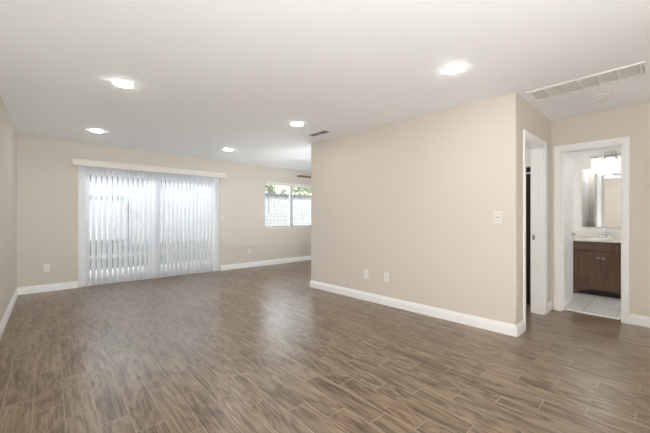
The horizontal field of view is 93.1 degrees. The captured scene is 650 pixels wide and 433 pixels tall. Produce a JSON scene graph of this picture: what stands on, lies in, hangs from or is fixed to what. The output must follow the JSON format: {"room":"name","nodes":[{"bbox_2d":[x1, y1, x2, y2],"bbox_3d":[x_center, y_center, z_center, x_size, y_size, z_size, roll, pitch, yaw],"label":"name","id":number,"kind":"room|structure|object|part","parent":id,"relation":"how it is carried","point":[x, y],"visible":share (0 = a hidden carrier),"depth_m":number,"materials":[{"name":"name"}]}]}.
{"room":"empty living room","nodes":[
{"label":"empty living room","id":0,"kind":"room"},
{"bbox_2d":[0,95,16,321],"bbox_3d":[-1.541,-0.028,1.070,0.120,2.440,9.650,0,0,-42],"label":"wall","id":1,"kind":"structure","parent":0,"point":[8,137],"depth_m":3.68,"materials":[{"name":"beige paint"}]},
{"bbox_2d":[0,288,17,338],"bbox_3d":[-1.490,1.135,1.116,0.016,0.115,9.650,0,0,-42],"label":"baseboard","id":2,"kind":"structure","parent":1,"relation":"attached to","point":[6,316],"depth_m":3.60,"materials":[{"name":"white paint"}]},
{"bbox_2d":[17,135,310,286],"bbox_3d":[-2.000,-0.028,7.231,7.646,2.440,0.150,0,0,-42],"label":"wall","id":3,"kind":"structure","parent":0,"point":[47,178],"depth_m":5.19,"materials":[{"name":"beige paint"}]},
{"bbox_2d":[43,264,49,271],"bbox_3d":[-4.457,0.816,4.929,0.073,0.120,0.009,0,0,-42],"label":"wall outlet","id":4,"kind":"object","parent":3,"relation":"attached to","point":[46,267],"visible":1,"depth_m":4.93,"materials":[{"name":"white plastic"}]},
{"bbox_2d":[17,281,77,294],"bbox_3d":[-4.433,1.135,4.946,0.732,0.115,0.016,0,0,-42],"label":"baseboard","id":5,"kind":"structure","parent":3,"relation":"attached to","point":[74,284],"depth_m":4.93,"materials":[{"name":"white paint"}]},
{"bbox_2d":[72,158,224,285],"bbox_3d":[-3.212,0.101,5.970,2.615,2.138,0.114,0,0,-42],"label":"vertical blinds","id":6,"kind":"object","parent":3,"relation":"attached to","point":[154,179],"visible":1,"depth_m":5.80,"materials":[{"name":"white plastic"}]},
{"bbox_2d":[78,166,219,286],"bbox_3d":[-3.302,0.162,6.082,2.460,2.060,0.110,0,0,-42],"label":"door","id":7,"kind":"structure","parent":3,"relation":"in","point":[81,169],"depth_m":5.59,"materials":[{"name":"white plastic"}]},
{"bbox_3d":[-3.742,0.172,5.719,1.220,1.980,0.035,0,0,-42],"label":"sliding panel","id":8,"kind":"part","parent":7,"relation":"part of","materials":[{"name":"white plastic"}]},
{"bbox_3d":[-2.865,0.172,6.448,1.220,1.980,0.035,0,0,-42],"label":"sliding panel","id":9,"kind":"part","parent":7,"relation":"part of","materials":[{"name":"white plastic"}]},
{"bbox_2d":[220,256,310,270],"bbox_3d":[-0.762,1.135,8.226,4.175,0.115,0.016,0,0,-42],"label":"baseboard","id":10,"kind":"structure","parent":3,"relation":"attached to","point":[305,258],"depth_m":7.54,"materials":[{"name":"white paint"}]},
{"bbox_2d":[265,187,310,228],"bbox_3d":[-0.882,-0.298,8.219,1.723,1.180,0.157,0,0,-42],"label":"window","id":11,"kind":"structure","parent":3,"relation":"in","point":[290,189],"depth_m":8.23,"materials":[{"name":"white plastic"}]},
{"bbox_2d":[265,181,310,227],"bbox_3d":[-0.852,-0.310,8.185,1.715,1.152,0.082,0,0,-42],"label":"window blinds","id":12,"kind":"object","parent":11,"relation":"attached to","point":[278,184],"visible":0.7,"depth_m":8.03,"materials":[{"name":"white plastic"}]},
{"bbox_3d":[-1.404,-0.288,7.705,0.003,1.080,0.054,0,0,-42],"label":"ladder cord","id":13,"kind":"part","parent":12,"relation":"part of","materials":[{"name":"white plastic"}]},
{"bbox_3d":[-0.858,0.257,8.193,1.699,0.018,0.050,0,0,-42],"label":"rail","id":14,"kind":"part","parent":12,"relation":"part of","materials":[{"name":"white plastic"}]},
{"bbox_3d":[-0.862,0.281,8.197,1.723,0.022,0.097,0,0,-42],"label":"sill","id":15,"kind":"part","parent":11,"relation":"part of","materials":[{"name":"white paint"}]},
{"bbox_2d":[0,260,649,432],"bbox_3d":[1.254,1.249,3.587,7.650,0.126,9.920,0,0,-42],"label":"floor","id":16,"kind":"structure","parent":0,"point":[258,349],"depth_m":2.49,"materials":[{"name":"brown wood"}]},
{"bbox_2d":[526,167,530,304],"bbox_3d":[2.772,0.261,4.639,0.724,1.862,0.756,0,0,-42],"label":"refrigerator","id":17,"kind":"object","parent":16,"relation":"on","point":[528,169],"visible":0.02,"depth_m":4.14,"materials":[{"name":"black metal"}]},
{"bbox_2d":[573,241,620,298],"bbox_3d":[4.282,0.779,4.731,0.565,0.814,0.660,0,0,-42],"label":"vanity cabinet","id":18,"kind":"object","parent":16,"relation":"on","point":[596,265],"visible":0.81,"depth_m":4.60,"materials":[{"name":"brown wood"}]},
{"bbox_3d":[3.994,0.771,4.686,0.017,0.502,0.308,0,0,-42],"label":"door","id":19,"kind":"part","parent":18,"relation":"part of","materials":[{"name":"brown wood"}]},
{"bbox_2d":[573,231,620,242],"bbox_3d":[4.262,0.343,4.768,0.546,0.203,0.765,0,0,-42],"label":"countertop","id":20,"kind":"structure","parent":18,"relation":"on","point":[580,235],"depth_m":4.83,"materials":[{"name":"white stone"}]},
{"bbox_2d":[597,228,613,237],"bbox_3d":[4.420,0.253,4.870,0.164,0.147,0.162,0,0,2],"label":"faucet","id":21,"kind":"object","parent":20,"relation":"on","point":[604,229],"visible":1,"depth_m":4.86,"materials":[{"name":"silver metal"}]},
{"bbox_3d":[4.100,0.455,4.569,0.015,0.105,0.624,0,0,-42],"label":"drawer","id":22,"kind":"part","parent":18,"relation":"part of","materials":[{"name":"brown wood"}]},
{"bbox_3d":[4.203,0.771,4.452,0.017,0.502,0.314,0,0,-42],"label":"door","id":23,"kind":"part","parent":18,"relation":"part of","materials":[{"name":"brown wood"}]},
{"bbox_2d":[0,0,649,171],"bbox_3d":[1.254,-1.308,3.587,7.650,0.120,9.920,0,0,-42],"label":"ceiling","id":24,"kind":"structure","parent":0,"point":[208,77],"depth_m":2.54,"materials":[{"name":"white paint"}]},
{"bbox_2d":[89,129,104,132],"bbox_3d":[-3.288,-1.241,4.438,0.184,0.014,0.184,0,0,-42],"label":"recessed light","id":25,"kind":"object","parent":24,"relation":"in","point":[93,130],"visible":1,"depth_m":4.40,"materials":[{"name":"white plastic"}]},
{"bbox_2d":[111,79,133,87],"bbox_3d":[-1.887,-1.241,2.873,0.184,0.014,0.184,0,0,-42],"label":"recessed light","id":26,"kind":"object","parent":24,"relation":"in","point":[119,82],"visible":1,"depth_m":2.85,"materials":[{"name":"white plastic"}]},
{"bbox_2d":[290,122,303,125],"bbox_3d":[-0.374,-1.241,4.118,0.184,0.014,0.184,0,0,-42],"label":"recessed light","id":27,"kind":"object","parent":24,"relation":"in","point":[291,123],"visible":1,"depth_m":4.10,"materials":[{"name":"white plastic"}]},
{"bbox_2d":[307,129,331,136],"bbox_3d":[-0.093,-1.244,4.584,0.150,0.008,0.400,0,0,-44],"label":"ceiling vent","id":28,"kind":"object","parent":24,"relation":"in","point":[324,131],"visible":1,"depth_m":4.57,"materials":[{"name":"white metal"}]},
{"bbox_2d":[442,63,465,73],"bbox_3d":[1.084,-1.241,2.591,0.184,0.014,0.184,0,0,-42],"label":"recessed light","id":29,"kind":"object","parent":24,"relation":"in","point":[457,67],"visible":1,"depth_m":2.57,"materials":[{"name":"white plastic"}]},
{"bbox_2d":[525,61,646,100],"bbox_3d":[2.399,-1.240,2.878,0.323,0.015,0.835,0,0,-42],"label":"ceiling vent","id":30,"kind":"object","parent":24,"relation":"in","point":[637,69],"visible":1,"depth_m":2.83,"materials":[{"name":"white metal"}]},
{"bbox_3d":[2.181,-1.242,3.125,0.271,0.006,0.113,0,0,-42],"label":"louvre panel","id":31,"kind":"part","parent":30,"relation":"part of","materials":[{"name":"white metal"}]},
{"bbox_3d":[2.267,-1.242,3.029,0.271,0.006,0.113,0,0,-42],"label":"louvre panel","id":32,"kind":"part","parent":30,"relation":"part of","materials":[{"name":"white metal"}]},
{"bbox_3d":[2.353,-1.242,2.933,0.271,0.006,0.113,0,0,-42],"label":"louvre panel","id":33,"kind":"part","parent":30,"relation":"part of","materials":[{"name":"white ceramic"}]},
{"bbox_3d":[2.439,-1.242,2.837,0.271,0.006,0.113,0,0,-42],"label":"louvre panel","id":34,"kind":"part","parent":30,"relation":"part of","materials":[{"name":"white ceramic"}]},
{"bbox_3d":[2.525,-1.242,2.740,0.271,0.006,0.113,0,0,-42],"label":"louvre panel","id":35,"kind":"part","parent":30,"relation":"part of","materials":[{"name":"white ceramic"}]},
{"bbox_3d":[2.610,-1.242,2.644,0.271,0.006,0.113,0,0,-42],"label":"louvre panel","id":36,"kind":"part","parent":30,"relation":"part of","materials":[{"name":"white ceramic"}]},
{"bbox_2d":[591,93,610,101],"bbox_3d":[2.853,-1.228,3.186,0.156,0.040,0.156,0,0,-42],"label":"smoke detector","id":37,"kind":"object","parent":24,"relation":"attached to","point":[601,97],"visible":1,"depth_m":3.15,"materials":[{"name":"white plastic"}]},
{"bbox_2d":[310,92,520,336],"bbox_3d":[0.884,-0.028,4.213,0.172,2.440,3.086,0,0,-45],"label":"wall","id":38,"kind":"structure","parent":0,"point":[415,201],"depth_m":3.73,"materials":[{"name":"beige paint"}]},
{"bbox_2d":[364,270,367,278],"bbox_3d":[0.588,0.820,4.410,0.009,0.120,0.073,0,0,-44],"label":"wall outlet","id":39,"kind":"object","parent":38,"relation":"attached to","point":[365,271],"visible":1,"depth_m":4.40,"materials":[{"name":"white plastic"}]},
{"bbox_2d":[384,273,388,281],"bbox_3d":[0.826,0.815,4.162,0.016,0.120,0.073,0,0,-44],"label":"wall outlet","id":40,"kind":"object","parent":38,"relation":"attached to","point":[386,275],"visible":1,"depth_m":4.16,"materials":[{"name":"white plastic"}]},
{"bbox_2d":[494,212,501,222],"bbox_3d":[1.788,0.004,3.189,0.010,0.120,0.073,0,0,-44],"label":"light switch","id":41,"kind":"object","parent":38,"relation":"attached to","point":[497,215],"visible":1,"depth_m":3.18,"materials":[{"name":"white plastic"}]},
{"bbox_2d":[521,97,550,320],"bbox_3d":[2.425,-0.028,3.627,1.210,2.440,0.130,0,0,-42],"label":"wall","id":42,"kind":"structure","parent":0,"point":[533,120],"depth_m":3.63,"materials":[{"name":"beige paint"}]},
{"bbox_2d":[516,320,524,336],"bbox_3d":[1.989,1.135,3.139,0.239,0.115,0.016,0,0,-42],"label":"baseboard","id":43,"kind":"structure","parent":42,"relation":"attached to","point":[521,325],"depth_m":3.13,"materials":[{"name":"white paint"}]},
{"bbox_2d":[523,129,546,330],"bbox_3d":[2.354,0.138,3.564,0.868,2.109,0.166,0,0,-42],"label":"door frame","id":44,"kind":"structure","parent":42,"relation":"in","point":[538,147],"depth_m":3.77,"materials":[{"name":"white paint"}]},
{"bbox_2d":[547,301,551,312],"bbox_3d":[2.827,1.135,3.887,0.264,0.115,0.016,0,0,-42],"label":"baseboard","id":45,"kind":"structure","parent":42,"relation":"attached to","point":[549,304],"depth_m":3.87,"materials":[{"name":"white paint"}]},
{"bbox_2d":[564,152,572,158],"bbox_3d":[3.549,-0.028,4.726,1.670,2.440,0.120,0,0,-42],"label":"wall","id":46,"kind":"structure","parent":0,"point":[570,155],"depth_m":5.13,"materials":[{"name":"white paint"}]},
{"bbox_2d":[526,148,530,166],"bbox_3d":[2.838,-0.961,4.568,0.720,0.565,0.581,0,0,-42],"label":"upper cabinet","id":47,"kind":"object","parent":46,"relation":"attached to","point":[528,151],"visible":0.02,"depth_m":4.14,"materials":[{"name":"white paint"}]},
{"bbox_2d":[573,146,620,232],"bbox_3d":[4.915,-0.028,4.539,0.120,2.440,2.220,0,0,-42],"label":"wall","id":48,"kind":"structure","parent":0,"point":[581,160],"depth_m":5.15,"materials":[{"name":"white paint"}]},
{"bbox_2d":[573,231,620,237],"bbox_3d":[4.459,0.283,4.944,0.018,0.085,0.765,0,0,-42],"label":"backsplash","id":49,"kind":"structure","parent":48,"relation":"attached to","point":[578,233],"depth_m":5.02,"materials":[{"name":"white stone"}]},
{"bbox_2d":[582,166,620,227],"bbox_3d":[4.485,-0.313,4.921,0.012,0.954,0.596,0,0,-42],"label":"mirror","id":50,"kind":"object","parent":48,"relation":"attached to","point":[601,187],"visible":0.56,"depth_m":4.96,"materials":[{"name":"grey mirror"}]},
{"bbox_2d":[589,151,620,168],"bbox_3d":[4.486,-0.908,4.839,0.119,0.250,0.510,0,0,-42],"label":"vanity light","id":51,"kind":"object","parent":48,"relation":"attached to","point":[610,157],"visible":0.71,"depth_m":4.87,"materials":[{"name":"white glass"}]},
{"bbox_3d":[4.368,-0.861,4.965,0.110,0.155,0.110,0,0,-42],"label":"lamp shade","id":52,"kind":"part","parent":51,"relation":"part of","materials":[{"name":"white glass"}]},
{"bbox_3d":[4.481,-0.861,4.838,0.110,0.155,0.110,0,0,-42],"label":"lamp shade","id":53,"kind":"part","parent":51,"relation":"part of","materials":[{"name":"white glass"}]},
{"bbox_3d":[4.521,-0.978,4.874,0.021,0.110,0.150,0,0,-42],"label":"plate","id":54,"kind":"part","parent":51,"relation":"part of","materials":[{"name":"silver metal"}]},
{"bbox_2d":[551,101,649,323],"bbox_3d":[4.265,-0.028,2.573,0.130,2.440,4.154,0,0,-42],"label":"wall","id":55,"kind":"structure","parent":0,"point":[633,121],"depth_m":3.42,"materials":[{"name":"beige paint"}]},
{"bbox_2d":[554,136,628,323],"bbox_3d":[3.429,0.145,3.932,0.730,2.094,0.694,0,0,-42],"label":"door frame","id":56,"kind":"structure","parent":55,"relation":"in","point":[563,164],"depth_m":3.91,"materials":[{"name":"white paint"}]},
{"bbox_2d":[630,314,649,327],"bbox_3d":[4.496,1.135,2.205,0.016,0.115,3.298,0,0,-42],"label":"baseboard","id":57,"kind":"structure","parent":55,"relation":"attached to","point":[639,320],"depth_m":3.37,"materials":[{"name":"white paint"}]},
{"label":"outside","id":58,"kind":"structure","parent":0,"visible":0},
{"bbox_2d":[90,260,209,277],"bbox_3d":[-4.692,1.307,9.754,18.000,0.170,7.200,0,0,-42],"label":"patio","id":59,"kind":"structure","parent":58,"point":[209,260],"depth_m":7.31,"materials":[{"name":"concrete"}]},
{"bbox_2d":[90,185,128,245],"bbox_3d":[-5.240,0.232,7.538,0.830,1.980,0.105,0,0,-42],"label":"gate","id":60,"kind":"object","parent":59,"relation":"on","point":[90,185],"visible":0.16,"depth_m":7.52,"materials":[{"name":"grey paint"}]},
{"bbox_3d":[-4.959,0.432,7.779,0.090,1.580,0.090,0,0,-42],"label":"post","id":61,"kind":"part","parent":60,"relation":"part of","materials":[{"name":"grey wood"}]},
{"bbox_2d":[90,175,209,243],"bbox_3d":[-6.021,0.050,6.981,8.322,2.345,0.195,0,0,-42],"label":"fence","id":62,"kind":"object","parent":59,"relation":"on","point":[90,175],"visible":0.06,"depth_m":8.43,"materials":[{"name":"grey paint"}]},
{"bbox_3d":[-6.003,-1.004,6.960,8.322,0.239,0.140,0,0,-42],"label":"cap rail","id":63,"kind":"part","parent":62,"relation":"part of","materials":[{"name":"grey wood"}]},
{"bbox_2d":[90,240,209,269],"bbox_3d":[-4.492,0.942,7.955,3.540,0.560,0.250,0,0,-42],"label":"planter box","id":64,"kind":"object","parent":59,"relation":"on","point":[209,240],"visible":0.02,"depth_m":7.73,"materials":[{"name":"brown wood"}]},
{"bbox_3d":[-4.424,0.924,7.878,3.540,0.063,0.045,0,0,-42],"label":"rail","id":65,"kind":"part","parent":64,"relation":"part of","materials":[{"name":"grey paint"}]},
{"bbox_2d":[265,185,286,193],"bbox_3d":[-2.636,-0.361,16.000,1.559,3.176,0.920,0,0,-42],"label":"tree","id":66,"kind":"object","parent":59,"relation":"on","point":[284,191],"visible":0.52,"depth_m":15.70,"materials":[{"name":"green plant"}]},
{"bbox_2d":[265,193,310,225],"bbox_3d":[-0.247,0.200,12.140,7.008,2.045,0.195,0,0,-42],"label":"fence","id":67,"kind":"object","parent":59,"relation":"on","point":[298,211],"visible":0.2,"depth_m":11.07,"materials":[{"name":"grey wood"}]},
{"bbox_3d":[-0.229,-0.798,12.119,7.008,0.049,0.140,0,0,-42],"label":"cap rail","id":68,"kind":"part","parent":67,"relation":"part of","materials":[{"name":"grey wood"}]},
{"bbox_2d":[286,187,310,194],"bbox_3d":[-0.986,-0.444,13.967,1.786,3.344,1.999,0,0,35],"label":"tree","id":69,"kind":"object","parent":59,"relation":"on","point":[305,191],"visible":0.17,"depth_m":13.82,"materials":[{"name":"green plant"}]}
]}

